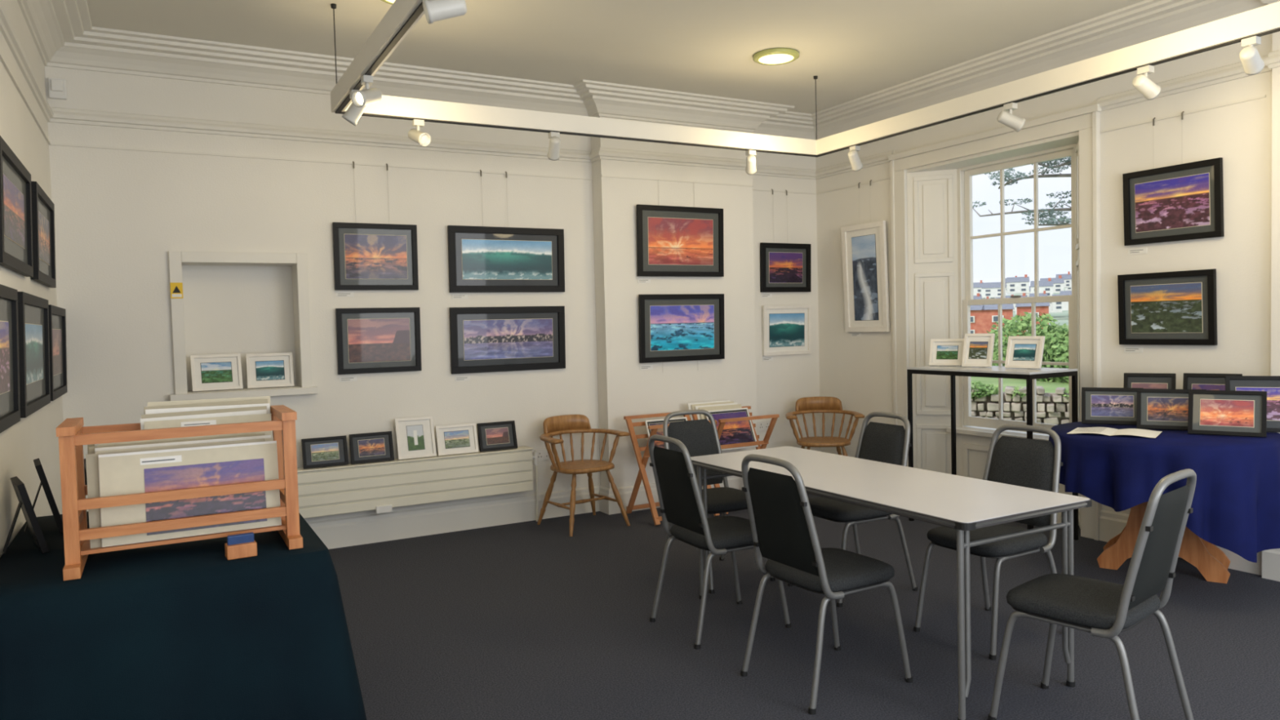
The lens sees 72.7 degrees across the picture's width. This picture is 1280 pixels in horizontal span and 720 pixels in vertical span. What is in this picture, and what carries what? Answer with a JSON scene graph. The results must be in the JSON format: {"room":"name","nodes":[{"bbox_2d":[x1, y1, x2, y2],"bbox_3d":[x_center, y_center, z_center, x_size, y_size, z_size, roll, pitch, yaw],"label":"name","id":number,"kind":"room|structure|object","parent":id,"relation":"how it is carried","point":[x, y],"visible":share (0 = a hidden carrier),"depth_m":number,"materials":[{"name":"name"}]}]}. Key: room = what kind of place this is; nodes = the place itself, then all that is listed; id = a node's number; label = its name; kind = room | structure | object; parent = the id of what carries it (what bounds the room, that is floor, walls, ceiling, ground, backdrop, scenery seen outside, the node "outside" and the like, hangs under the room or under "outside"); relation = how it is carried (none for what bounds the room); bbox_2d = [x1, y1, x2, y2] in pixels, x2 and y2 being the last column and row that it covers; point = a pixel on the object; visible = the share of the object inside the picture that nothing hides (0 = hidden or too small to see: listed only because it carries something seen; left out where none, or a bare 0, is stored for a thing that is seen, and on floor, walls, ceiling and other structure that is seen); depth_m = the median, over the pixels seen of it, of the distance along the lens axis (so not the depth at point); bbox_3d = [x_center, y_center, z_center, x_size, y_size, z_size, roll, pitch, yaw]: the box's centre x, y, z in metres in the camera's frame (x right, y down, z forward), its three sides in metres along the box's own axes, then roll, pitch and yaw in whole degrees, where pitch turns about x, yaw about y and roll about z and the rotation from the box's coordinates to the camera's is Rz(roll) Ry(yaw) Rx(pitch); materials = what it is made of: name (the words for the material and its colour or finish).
{"room":"art gallery","nodes":[
{"label":"art gallery","id":0,"kind":"room"},
{"bbox_2d":[0,0,63,557],"bbox_3d":[-1.857,-0.193,1.945,0.300,3.320,7.400,-3,3,-29],"label":"wall","id":1,"kind":"structure","parent":0,"point":[34,437],"depth_m":4.08,"materials":[{"name":"paint"}]},
{"bbox_2d":[0,284,20,433],"bbox_3d":[-2.254,-0.007,3.045,0.042,0.520,0.900,-3,3,-29],"label":"photo","id":2,"kind":"object","parent":1,"relation":"attached to","point":[10,402],"visible":1,"depth_m":3.29,"materials":[{"name":"paper"}]},
{"bbox_2d":[0,135,33,276],"bbox_3d":[-2.594,-0.607,3.606,0.040,0.470,0.900,-3,3,-29],"label":"photo","id":3,"kind":"object","parent":1,"relation":"attached to","point":[15,191],"visible":1,"depth_m":3.60,"materials":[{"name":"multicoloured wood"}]},
{"bbox_2d":[17,291,50,417],"bbox_3d":[-2.778,-0.032,3.989,0.042,0.520,0.950,-3,3,-29],"label":"photo","id":4,"kind":"object","parent":1,"relation":"attached to","point":[33,310],"visible":0.98,"depth_m":3.93,"materials":[{"name":"black wood"}]},
{"bbox_2d":[31,181,56,288],"bbox_3d":[-3.108,-0.632,4.533,0.040,0.470,0.820,-3,3,-29],"label":"photo","id":5,"kind":"object","parent":1,"relation":"attached to","point":[42,207],"visible":0.99,"depth_m":4.48,"materials":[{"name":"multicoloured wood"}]},
{"bbox_2d":[48,304,67,400],"bbox_3d":[-3.262,-0.046,4.864,0.041,0.500,0.820,-3,3,-29],"label":"photo","id":6,"kind":"object","parent":1,"relation":"attached to","point":[57,315],"visible":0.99,"depth_m":4.88,"materials":[{"name":"black wood"}]},
{"bbox_2d":[44,66,820,522],"bbox_3d":[-0.983,-0.415,6.837,6.575,3.320,0.320,-3,3,-29],"label":"wall","id":7,"kind":"structure","parent":0,"point":[119,214],"depth_m":5.98,"materials":[{"name":"paint"}]},
{"bbox_2d":[48,77,66,99],"bbox_3d":[-3.487,-1.626,5.205,0.090,0.120,0.050,-3,3,-29],"label":"sensor","id":8,"kind":"object","parent":7,"relation":"attached to","point":[57,89],"visible":1,"depth_m":5.19,"materials":[{"name":"white plastic"}]},
{"bbox_2d":[168,250,318,400],"bbox_3d":[-2.665,-0.233,5.824,0.890,0.955,0.309,-3,3,-29],"label":"surround","id":9,"kind":"object","parent":7,"relation":"attached to","point":[175,258],"visible":0.93,"depth_m":5.70,"materials":[{"name":"paint"}]},
{"bbox_2d":[169,282,182,298],"bbox_3d":[-2.946,-0.442,5.529,0.070,0.100,0.004,-3,3,-29],"label":"warning sign","id":10,"kind":"object","parent":9,"relation":"attached to","point":[176,288],"visible":1,"depth_m":5.53,"materials":[{"name":"plastic"}]},
{"bbox_2d":[190,353,243,391],"bbox_3d":[-2.809,0.082,5.768,0.300,0.237,0.114,-3,3,-32],"label":"framed picture","id":11,"kind":"object","parent":9,"relation":"in","point":[210,372],"visible":1,"depth_m":5.75,"materials":[{"name":"white wood"}]},
{"bbox_2d":[245,352,293,388],"bbox_3d":[-2.521,0.070,5.926,0.290,0.232,0.112,-3,3,-26],"label":"framed picture","id":12,"kind":"object","parent":9,"relation":"in","point":[275,370],"visible":1,"depth_m":5.91,"materials":[{"name":"white wood"}]},
{"bbox_2d":[0,52,592,226],"bbox_3d":[-0.504,-1.099,3.470,3.614,0.436,5.999,-3,3,-29],"label":"rail","id":13,"kind":"object","parent":7,"relation":"attached to","point":[2,58],"visible":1,"depth_m":5.71,"materials":[{"name":"metal"}]},
{"bbox_2d":[332,222,418,290],"bbox_3d":[-1.859,-0.727,6.133,0.575,0.466,0.040,-3,3,-29],"label":"photo","id":14,"kind":"object","parent":13,"relation":"hanging from","point":[367,256],"visible":1,"depth_m":6.12,"materials":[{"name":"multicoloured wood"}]},
{"bbox_2d":[447,225,564,292],"bbox_3d":[-1.001,-0.760,6.607,0.920,0.490,0.041,-3,3,-29],"label":"photo","id":15,"kind":"object","parent":13,"relation":"hanging from","point":[482,259],"visible":1,"depth_m":6.59,"materials":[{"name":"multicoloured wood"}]},
{"bbox_2d":[335,292,354,297],"bbox_3d":[-2.055,-0.456,6.056,0.120,0.035,0.004,-3,3,-29],"label":"price label","id":16,"kind":"object","parent":7,"relation":"attached to","point":[338,294],"visible":1,"depth_m":6.06,"materials":[{"name":"paper"}]},
{"bbox_2d":[339,376,357,382],"bbox_3d":[-2.040,0.133,6.080,0.120,0.035,0.004,-3,3,-29],"label":"price label","id":17,"kind":"object","parent":7,"relation":"attached to","point":[345,379],"visible":1,"depth_m":6.08,"materials":[{"name":"paper"}]},
{"bbox_2d":[335,306,421,374],"bbox_3d":[-1.844,-0.140,6.157,0.577,0.458,0.040,-3,3,-29],"label":"photo","id":18,"kind":"object","parent":7,"relation":"attached to","point":[369,340],"visible":1,"depth_m":6.15,"materials":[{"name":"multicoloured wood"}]},
{"bbox_2d":[451,293,467,298],"bbox_3d":[-1.337,-0.471,6.454,0.120,0.035,0.004,-3,3,-29],"label":"price label","id":19,"kind":"object","parent":7,"relation":"attached to","point":[454,295],"visible":1,"depth_m":6.45,"materials":[{"name":"paper"}]},
{"bbox_2d":[454,375,470,381],"bbox_3d":[-1.322,0.139,6.478,0.120,0.035,0.004,-3,3,-29],"label":"price label","id":20,"kind":"object","parent":7,"relation":"attached to","point":[456,378],"visible":1,"depth_m":6.48,"materials":[{"name":"paper"}]},
{"bbox_2d":[448,306,565,373],"bbox_3d":[-0.995,-0.161,6.627,0.915,0.490,0.041,-3,3,-29],"label":"photo","id":21,"kind":"object","parent":7,"relation":"attached to","point":[524,338],"visible":1,"depth_m":6.61,"materials":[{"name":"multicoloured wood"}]},
{"bbox_2d":[534,448,552,461],"bbox_3d":[-0.753,0.742,6.806,0.150,0.086,0.012,-3,3,-29],"label":"power socket","id":22,"kind":"object","parent":7,"relation":"attached to","point":[543,455],"visible":0.73,"depth_m":6.80,"materials":[{"name":"white plastic"}]},
{"bbox_2d":[757,420,770,431],"bbox_3d":[1.117,0.592,7.838,0.150,0.086,0.012,-3,3,-29],"label":"power socket","id":23,"kind":"object","parent":7,"relation":"attached to","point":[762,425],"visible":0.86,"depth_m":7.83,"materials":[{"name":"white plastic"}]},
{"bbox_2d":[760,293,772,297],"bbox_3d":[1.138,-0.580,7.822,0.120,0.035,0.004,-3,3,-29],"label":"price label","id":24,"kind":"object","parent":7,"relation":"attached to","point":[762,295],"visible":1,"depth_m":7.82,"materials":[{"name":"paper"}]},
{"bbox_2d":[762,356,773,360],"bbox_3d":[1.152,-0.010,7.845,0.120,0.035,0.004,-3,3,-29],"label":"price label","id":25,"kind":"object","parent":7,"relation":"attached to","point":[764,358],"visible":1,"depth_m":7.84,"materials":[{"name":"paper"}]},
{"bbox_2d":[752,188,817,230],"bbox_3d":[1.277,-1.294,7.869,0.850,0.496,0.022,-3,3,-29],"label":"hanging wire","id":26,"kind":"object","parent":7,"relation":"attached to","point":[771,190],"visible":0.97,"depth_m":7.88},
{"bbox_2d":[760,242,810,292],"bbox_3d":[1.325,-0.837,7.895,0.560,0.440,0.040,-3,3,-29],"label":"photo","id":27,"kind":"object","parent":26,"relation":"hanging from","point":[784,267],"visible":1,"depth_m":7.89,"materials":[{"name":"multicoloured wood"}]},
{"bbox_2d":[762,305,811,355],"bbox_3d":[1.340,-0.273,7.918,0.540,0.450,0.040,-3,3,-29],"label":"photo","id":28,"kind":"object","parent":7,"relation":"attached to","point":[786,329],"visible":1,"depth_m":7.91,"materials":[{"name":"white wood"}]},
{"bbox_2d":[86,0,1144,114],"bbox_3d":[0.758,-2.062,3.544,6.575,0.150,7.750,-3,3,-29],"label":"ceiling","id":29,"kind":"structure","parent":0,"point":[855,49],"depth_m":5.45,"materials":[{"name":"paint"}]},
{"bbox_2d":[381,0,395,4],"bbox_3d":[-1.265,-1.963,4.684,0.316,0.034,0.316,-3,3,-29],"label":"ceiling light","id":30,"kind":"object","parent":29,"relation":"attached to","point":[390,2],"depth_m":4.73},
{"bbox_2d":[752,48,799,65],"bbox_3d":[0.931,-2.071,5.955,0.316,0.034,0.316,-3,3,-29],"label":"ceiling light","id":31,"kind":"object","parent":29,"relation":"attached to","point":[773,56],"depth_m":5.90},
{"bbox_2d":[330,0,1279,157],"bbox_3d":[1.112,-1.688,3.335,3.510,0.598,5.425,-3,3,-29],"label":"track rail","id":32,"kind":"object","parent":29,"relation":"attached to","point":[402,15],"visible":1,"depth_m":5.04,"materials":[{"name":"metal"}]},
{"bbox_2d":[342,88,368,125],"bbox_3d":[-1.451,-1.281,4.429,0.132,0.174,0.079,-2,2,-7],"label":"track spotlight","id":33,"kind":"object","parent":32,"relation":"hanging from","point":[353,114],"visible":0.68,"depth_m":4.40,"materials":[{"name":"metal"}]},
{"bbox_2d":[351,75,382,107],"bbox_3d":[-1.312,-1.283,4.184,0.080,0.156,0.154,0,3,29],"label":"track spotlight","id":34,"kind":"object","parent":32,"relation":"hanging from","point":[361,98],"visible":1,"depth_m":4.16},
{"bbox_2d":[408,119,431,146],"bbox_3d":[-1.293,-1.319,5.080,0.155,0.159,0.080,0,3,39],"label":"track spotlight","id":35,"kind":"object","parent":32,"relation":"hanging from","point":[424,139],"visible":1,"depth_m":5.06,"materials":[{"name":"metal"}]},
{"bbox_2d":[422,0,466,23],"bbox_3d":[-0.686,-1.256,3.057,0.152,0.151,0.079,-2,2,-16],"label":"track spotlight","id":36,"kind":"object","parent":32,"relation":"hanging from","point":[434,11],"visible":1,"depth_m":3.03,"materials":[{"name":"metal"}]},
{"bbox_2d":[546,131,560,160],"bbox_3d":[-0.544,-1.350,5.498,0.080,0.169,0.149,-2,2,-10],"label":"track spotlight","id":37,"kind":"object","parent":32,"relation":"hanging from","point":[553,154],"visible":1,"depth_m":5.47,"materials":[{"name":"metal"}]},
{"bbox_2d":[745,150,756,174],"bbox_3d":[0.797,-1.417,6.237,0.080,0.164,0.154,-1,2,7],"label":"track spotlight","id":38,"kind":"object","parent":32,"relation":"hanging from","point":[751,169],"visible":1,"depth_m":6.21,"materials":[{"name":"metal"}]},
{"bbox_2d":[848,145,862,171],"bbox_3d":[1.529,-1.430,6.178,0.080,0.170,0.148,0,3,32],"label":"track spotlight","id":39,"kind":"object","parent":32,"relation":"hanging from","point":[856,164],"visible":1,"depth_m":6.15,"materials":[{"name":"metal"}]},
{"bbox_2d":[996,102,1025,132],"bbox_3d":[2.152,-1.404,5.048,0.155,0.161,0.080,-1,2,1],"label":"track spotlight","id":40,"kind":"object","parent":32,"relation":"hanging from","point":[1008,119],"visible":1,"depth_m":5.02,"materials":[{"name":"metal"}]},
{"bbox_2d":[1132,65,1161,100],"bbox_3d":[2.534,-1.388,4.357,0.154,0.157,0.079,-3,3,-29],"label":"track spotlight","id":41,"kind":"object","parent":32,"relation":"hanging from","point":[1146,86],"visible":1,"depth_m":4.33,"materials":[{"name":"metal"}]},
{"bbox_2d":[1239,35,1264,75],"bbox_3d":[2.767,-1.378,3.937,0.153,0.154,0.080,-4,3,-44],"label":"track spotlight","id":42,"kind":"object","parent":32,"relation":"hanging from","point":[1252,63],"visible":1,"depth_m":3.92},
{"bbox_2d":[591,116,757,488],"bbox_3d":[0.321,-0.467,7.281,1.460,3.320,0.164,-3,3,-29],"label":"wall","id":43,"kind":"structure","parent":0,"point":[624,389],"depth_m":7.08,"materials":[{"name":"paint"}]},
{"bbox_2d":[637,278,650,283],"bbox_3d":[0.034,-0.639,7.020,0.120,0.035,0.004,-3,3,-29],"label":"price label","id":44,"kind":"object","parent":43,"relation":"attached to","point":[639,280],"visible":1,"depth_m":7.02,"materials":[{"name":"paper"}]},
{"bbox_2d":[640,364,653,369],"bbox_3d":[0.052,0.060,7.049,0.120,0.035,0.004,-3,3,-29],"label":"price label","id":45,"kind":"object","parent":43,"relation":"attached to","point":[646,366],"visible":1,"depth_m":7.05,"materials":[{"name":"paper"}]},
{"bbox_2d":[601,174,753,207],"bbox_3d":[0.358,-0.692,7.195,1.460,1.576,0.011,-3,3,-29],"label":"hanging wire","id":46,"kind":"object","parent":43,"relation":"attached to","point":[602,175],"visible":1,"depth_m":7.12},
{"bbox_2d":[636,204,724,276],"bbox_3d":[0.340,-0.972,7.142,0.820,0.570,0.043,-3,3,-29],"label":"photo","id":47,"kind":"object","parent":46,"relation":"hanging from","point":[672,241],"visible":1,"depth_m":7.13,"materials":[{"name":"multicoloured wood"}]},
{"bbox_2d":[638,293,724,363],"bbox_3d":[0.353,-0.267,7.168,0.810,0.550,0.042,-3,3,-29],"label":"photo","id":48,"kind":"object","parent":46,"relation":"hanging from","point":[673,327],"visible":1,"depth_m":7.16,"materials":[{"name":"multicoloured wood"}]},
{"bbox_2d":[328,493,1279,719],"bbox_3d":[0.846,1.389,3.685,6.575,0.120,7.750,-3,3,-29],"label":"floor","id":49,"kind":"structure","parent":0,"point":[524,620],"depth_m":4.13,"materials":[{"name":"grey carpet"}]},
{"bbox_2d":[0,511,366,719],"bbox_3d":[-1.704,1.028,3.283,1.106,0.765,1.477,-3,3,-29],"label":"display table","id":50,"kind":"object","parent":49,"relation":"on","point":[184,630],"visible":0.88,"depth_m":2.73,"materials":[{"name":"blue fabric"}]},
{"bbox_2d":[2,476,48,553],"bbox_3d":[-2.150,0.540,3.028,0.118,0.247,0.220,-3,3,-41],"label":"framed picture","id":51,"kind":"object","parent":50,"relation":"on","point":[24,503],"visible":1,"depth_m":2.98,"materials":[{"name":"black wood"}]},
{"bbox_2d":[24,457,63,533],"bbox_3d":[-2.294,0.521,3.339,0.126,0.266,0.220,-3,3,-36],"label":"framed picture","id":52,"kind":"object","parent":50,"relation":"on","point":[44,482],"visible":0.98,"depth_m":3.27,"materials":[{"name":"black wood"}]},
{"bbox_2d":[84,458,87,484],"bbox_3d":[-2.145,0.520,3.384,0.122,0.257,0.220,-3,3,-28],"label":"framed picture","id":53,"kind":"object","parent":50,"relation":"on","point":[85,465],"visible":0.02,"depth_m":3.29,"materials":[{"name":"black wood"}]},
{"bbox_2d":[55,395,302,580],"bbox_3d":[-1.558,0.399,2.978,0.688,0.502,0.430,-3,3,-29],"label":"rack","id":54,"kind":"object","parent":50,"relation":"on","point":[190,470],"visible":1,"depth_m":2.90,"materials":[{"name":"brown wood"}]},
{"bbox_2d":[224,532,257,559],"bbox_3d":[-1.320,0.612,2.876,0.090,0.076,0.060,-3,3,-32],"label":"card holder","id":55,"kind":"object","parent":50,"relation":"on","point":[237,546],"visible":1,"depth_m":2.86,"materials":[{"name":"brown wood"}]},
{"bbox_2d":[297,445,538,521],"bbox_3d":[-1.704,0.999,6.189,2.118,0.585,0.178,-3,3,-29],"label":"panel radiator","id":56,"kind":"object","parent":49,"relation":"on","point":[381,486],"visible":0.7,"depth_m":6.16,"materials":[{"name":"beige metal"}]},
{"bbox_2d":[301,435,348,468],"bbox_3d":[-2.149,0.625,5.928,0.290,0.198,0.099,-3,3,-29],"label":"framed picture","id":57,"kind":"object","parent":56,"relation":"on","point":[317,452],"visible":1,"depth_m":5.91,"materials":[{"name":"black wood"}]},
{"bbox_2d":[348,431,394,464],"bbox_3d":[-1.878,0.610,6.078,0.290,0.203,0.101,-3,3,-29],"label":"framed picture","id":58,"kind":"object","parent":56,"relation":"on","point":[369,447],"visible":1,"depth_m":6.06,"materials":[{"name":"black wood"}]},
{"bbox_2d":[394,416,436,459],"bbox_3d":[-1.616,0.555,6.241,0.270,0.286,0.134,-3,3,-29],"label":"framed picture","id":59,"kind":"object","parent":56,"relation":"on","point":[415,436],"visible":1,"depth_m":6.22,"materials":[{"name":"white wood"}]},
{"bbox_2d":[435,422,478,455],"bbox_3d":[-1.346,0.579,6.375,0.300,0.213,0.105,-3,3,-29],"label":"framed picture","id":60,"kind":"object","parent":56,"relation":"on","point":[453,439],"visible":1,"depth_m":6.36,"materials":[{"name":"white wood"}]},
{"bbox_2d":[476,420,517,452],"bbox_3d":[-1.074,0.569,6.524,0.290,0.208,0.103,-3,3,-29],"label":"framed picture","id":61,"kind":"object","parent":56,"relation":"on","point":[492,436],"visible":1,"depth_m":6.50,"materials":[{"name":"black wood"}]},
{"bbox_2d":[537,414,630,536],"bbox_3d":[-0.444,0.839,6.542,0.659,0.818,0.533,-3,3,-35],"label":"chair","id":62,"kind":"object","parent":49,"relation":"on","point":[559,425],"visible":1,"depth_m":6.58,"materials":[{"name":"wood"}]},
{"bbox_2d":[623,400,778,525],"bbox_3d":[0.499,0.779,6.924,1.200,0.840,0.518,-3,3,-29],"label":"rack","id":63,"kind":"object","parent":49,"relation":"on","point":[735,426],"visible":0.56,"depth_m":6.97,"materials":[{"name":"brown wood"}]},
{"bbox_2d":[660,409,775,593],"bbox_3d":[0.439,0.799,5.151,0.460,0.966,0.576,-3,3,-29],"label":"chair","id":64,"kind":"object","parent":49,"relation":"on","point":[700,437],"visible":0.48,"depth_m":5.29,"materials":[{"name":"grey fabric"}]},
{"bbox_2d":[648,434,791,649],"bbox_3d":[0.375,0.835,4.302,0.576,0.966,0.460,-3,3,-28],"label":"chair","id":65,"kind":"object","parent":49,"relation":"on","point":[680,500],"visible":0.9,"depth_m":4.17,"materials":[{"name":"grey fabric"}]},
{"bbox_2d":[785,396,864,456],"bbox_3d":[1.588,0.747,7.548,0.659,0.818,0.533,-1,2,3],"label":"chair","id":66,"kind":"object","parent":49,"relation":"on","point":[812,405],"visible":0.62,"depth_m":7.67,"materials":[{"name":"wood"}]},
{"bbox_2d":[740,453,912,715],"bbox_3d":[0.756,0.854,3.615,0.576,0.966,0.460,-3,3,-30],"label":"chair","id":67,"kind":"object","parent":49,"relation":"on","point":[784,531],"visible":1,"depth_m":3.49,"materials":[{"name":"grey fabric"}]},
{"bbox_2d":[787,411,917,607],"bbox_3d":[1.179,0.792,4.842,0.576,0.966,0.460,-3,3,-27],"label":"chair","id":68,"kind":"object","parent":49,"relation":"on","point":[888,443],"visible":0.67,"depth_m":4.79,"materials":[{"name":"grey fabric"}]},
{"bbox_2d":[690,446,1092,719],"bbox_3d":[1.024,0.924,4.114,0.736,0.765,1.916,-3,3,-29],"label":"meeting table","id":69,"kind":"object","parent":49,"relation":"on","point":[965,504],"visible":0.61,"depth_m":3.54,"materials":[{"name":"white laminate"}]},
{"bbox_2d":[913,423,1062,660],"bbox_3d":[1.657,0.811,4.102,0.576,0.966,0.460,-3,3,-31],"label":"chair","id":70,"kind":"object","parent":49,"relation":"on","point":[1034,464],"visible":0.81,"depth_m":4.09,"materials":[{"name":"grey fabric"}]},
{"bbox_2d":[906,365,1078,540],"bbox_3d":[2.434,0.623,6.077,0.480,1.135,1.030,-3,3,-29],"label":"console table","id":71,"kind":"object","parent":49,"relation":"on","point":[995,371],"visible":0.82,"depth_m":5.85,"materials":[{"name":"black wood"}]},
{"bbox_2d":[928,338,964,365],"bbox_3d":[2.275,-0.057,6.425,0.250,0.198,0.099,0,3,37],"label":"framed picture","id":72,"kind":"object","parent":71,"relation":"on","point":[943,352],"visible":0.99,"depth_m":6.41,"materials":[{"name":"white wood"}]},
{"bbox_2d":[961,333,995,367],"bbox_3d":[2.411,-0.070,6.177,0.114,0.237,0.210,-4,3,-44],"label":"framed picture","id":73,"kind":"object","parent":71,"relation":"on","point":[978,348],"visible":1,"depth_m":6.16,"materials":[{"name":"white wood"}]},
{"bbox_2d":[1004,336,1044,368],"bbox_3d":[2.603,-0.052,5.866,0.107,0.218,0.250,-3,3,-36],"label":"framed picture","id":74,"kind":"object","parent":71,"relation":"on","point":[1022,352],"visible":1,"depth_m":5.85,"materials":[{"name":"white wood"}]},
{"bbox_2d":[987,468,1196,719],"bbox_3d":[1.631,0.851,3.131,0.460,0.966,0.576,-3,3,-40],"label":"chair","id":75,"kind":"object","parent":49,"relation":"on","point":[1100,608],"visible":1,"depth_m":3.01,"materials":[{"name":"grey fabric"}]},
{"bbox_2d":[1048,421,1279,583],"bbox_3d":[2.868,0.812,4.794,1.130,0.840,1.190,-3,3,-29],"label":"table","id":76,"kind":"object","parent":49,"relation":"on","point":[1235,504],"visible":0.75,"depth_m":4.33,"materials":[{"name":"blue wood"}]},
{"bbox_2d":[1081,387,1143,425],"bbox_3d":[2.788,0.270,5.134,0.320,0.213,0.105,0,3,28],"label":"framed picture","id":77,"kind":"object","parent":76,"relation":"on","point":[1106,406],"visible":0.94,"depth_m":5.12,"materials":[{"name":"black wood"}]},
{"bbox_2d":[1067,426,1162,438],"bbox_3d":[2.588,0.390,4.744,0.420,0.012,0.300,0,3,37],"label":"book","id":78,"kind":"object","parent":76,"relation":"on","point":[1101,430],"visible":1,"depth_m":4.73,"materials":[{"name":"paper"}]},
{"bbox_2d":[1123,373,1175,389],"bbox_3d":[3.067,0.222,5.235,0.270,0.286,0.134,0,3,34],"label":"framed picture","id":79,"kind":"object","parent":76,"relation":"on","point":[1145,380],"visible":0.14,"depth_m":5.23,"materials":[{"name":"black wood"}]},
{"bbox_2d":[1136,388,1206,430],"bbox_3d":[2.954,0.273,4.838,0.330,0.223,0.109,0,3,31],"label":"framed picture","id":80,"kind":"object","parent":76,"relation":"on","point":[1157,408],"visible":0.78,"depth_m":4.84,"materials":[{"name":"black wood"}]},
{"bbox_2d":[1182,373,1242,390],"bbox_3d":[3.254,0.224,4.946,0.280,0.296,0.138,0,3,40],"label":"framed picture","id":81,"kind":"object","parent":76,"relation":"on","point":[1208,381],"visible":0.16,"depth_m":4.96,"materials":[{"name":"black wood"}]},
{"bbox_2d":[1187,389,1266,437],"bbox_3d":[3.078,0.276,4.560,0.340,0.232,0.112,0,3,37],"label":"framed picture","id":82,"kind":"object","parent":76,"relation":"on","point":[1211,412],"visible":1,"depth_m":4.54,"materials":[{"name":"black wood"}]},
{"bbox_2d":[1225,375,1279,432],"bbox_3d":[3.329,0.233,4.677,0.300,0.296,0.138,0,3,28],"label":"framed picture","id":83,"kind":"object","parent":76,"relation":"on","point":[1271,384],"visible":0.39,"depth_m":4.65,"materials":[{"name":"black wood"}]},
{"bbox_2d":[815,31,1279,514],"bbox_3d":[3.589,-0.455,4.955,0.395,3.320,7.400,-3,3,-29],"label":"wall","id":84,"kind":"structure","parent":0,"point":[857,371],"depth_m":5.37,"materials":[{"name":"paint"}]},
{"bbox_2d":[0,0,1279,540],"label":"molding","id":85,"kind":"structure","parent":84,"relation":"in","point":[937,232],"depth_m":6.71,"materials":[{"name":"white wood"}]},
{"bbox_2d":[17,0,1279,139],"bbox_3d":[0.825,-1.888,3.386,5.929,0.192,7.402,-3,3,-29],"label":"crown molding","id":86,"kind":"structure","parent":84,"relation":"attached to","point":[64,35],"depth_m":5.88,"materials":[{"name":"paint"}]},
{"bbox_2d":[307,475,1279,582],"bbox_3d":[0.904,1.235,3.514,5.927,0.200,7.401,-3,3,-29],"label":"baseboard","id":87,"kind":"structure","parent":84,"relation":"attached to","point":[335,533],"depth_m":6.36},
{"bbox_2d":[817,176,890,224],"bbox_3d":[1.871,-1.355,7.644,0.022,0.386,0.950,-3,3,-29],"label":"hanging wire","id":88,"kind":"object","parent":84,"relation":"attached to","point":[882,179],"visible":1,"depth_m":7.56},
{"bbox_2d":[840,220,889,332],"bbox_3d":[1.943,-0.707,7.513,0.060,0.930,0.510,-3,3,-29],"label":"photo","id":89,"kind":"object","parent":88,"relation":"hanging from","point":[864,246],"visible":1,"depth_m":7.50,"materials":[{"name":"white wood"}]},
{"bbox_2d":[851,333,861,336],"bbox_3d":[1.910,-0.224,7.691,0.004,0.035,0.120,-3,3,-29],"label":"price label","id":90,"kind":"object","parent":84,"relation":"attached to","point":[852,334],"visible":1,"depth_m":7.68,"materials":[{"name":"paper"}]},
{"bbox_2d":[1124,346,1142,352],"bbox_3d":[3.124,-0.065,5.509,0.004,0.035,0.120,-3,3,-29],"label":"price label","id":91,"kind":"object","parent":84,"relation":"attached to","point":[1126,349],"visible":1,"depth_m":5.51,"materials":[{"name":"paper"}]},
{"bbox_2d":[1128,247,1146,254],"bbox_3d":[3.123,-0.683,5.457,0.004,0.035,0.120,-3,3,-29],"label":"price label","id":92,"kind":"object","parent":84,"relation":"attached to","point":[1136,251],"visible":1,"depth_m":5.46,"materials":[{"name":"paper"}]},
{"bbox_2d":[1117,268,1217,345],"bbox_3d":[3.201,-0.313,5.299,0.043,0.444,0.575,-3,3,-29],"label":"photo","id":93,"kind":"object","parent":84,"relation":"attached to","point":[1177,308],"visible":1,"depth_m":5.28,"materials":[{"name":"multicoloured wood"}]},
{"bbox_2d":[1100,94,1266,133],"bbox_3d":[3.215,-1.320,5.216,0.022,0.326,0.960,-3,3,-29],"label":"hanging wire","id":94,"kind":"object","parent":84,"relation":"attached to","point":[1182,113],"visible":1,"depth_m":5.17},
{"bbox_2d":[1122,157,1223,245],"bbox_3d":[3.202,-0.941,5.242,0.044,0.451,0.575,-3,3,-29],"label":"photo","id":95,"kind":"object","parent":94,"relation":"hanging from","point":[1185,201],"visible":1,"depth_m":5.22,"materials":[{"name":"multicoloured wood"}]},
{"label":"outside","id":96,"kind":"structure","parent":0,"visible":0},
{"bbox_2d":[1006,288,1068,326],"bbox_3d":[115.730,-20.785,265.204,436.480,17.538,432.760,-3,3,-29],"label":"hill","id":97,"kind":"structure","parent":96,"point":[1062,317],"depth_m":163.19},
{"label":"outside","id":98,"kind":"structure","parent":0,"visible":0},
{"bbox_2d":[970,324,1068,392],"bbox_3d":[38.211,-4.180,118.405,186.598,0.001,190.560,-3,3,-29],"label":"lawn","id":99,"kind":"structure","parent":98,"point":[1049,387],"depth_m":20.84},
{"bbox_2d":[971,381,1069,424],"bbox_3d":[4.927,0.658,11.197,6.477,0.799,0.379,0,3,24],"label":"stone wall","id":100,"kind":"structure","parent":99,"relation":"on","point":[1053,408],"depth_m":11.13,"materials":[{"name":"grey stone"}]},
{"bbox_2d":[970,271,1071,336],"bbox_3d":[65.721,-13.502,166.997,180.784,13.767,148.374,-3,3,-29],"label":"houses","id":101,"kind":"structure","parent":99,"relation":"on","point":[982,317],"depth_m":158.97,"materials":[{"name":"stone"}]},
{"bbox_2d":[972,156,1071,226],"bbox_3d":[7.170,-2.700,14.362,3.561,7.156,1.748,-1,2,10],"label":"pine tree","id":102,"kind":"object","parent":99,"relation":"on","point":[1049,164],"visible":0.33,"depth_m":14.32,"materials":[{"name":"green plant"}]},
{"bbox_2d":[986,311,1068,383],"bbox_3d":[11.064,-0.224,24.264,4.238,2.260,9.957,-2,2,-7],"label":"hedge","id":103,"kind":"object","parent":99,"relation":"on","point":[1055,348],"visible":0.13,"depth_m":21.65,"materials":[{"name":"green plant"}]}
]}

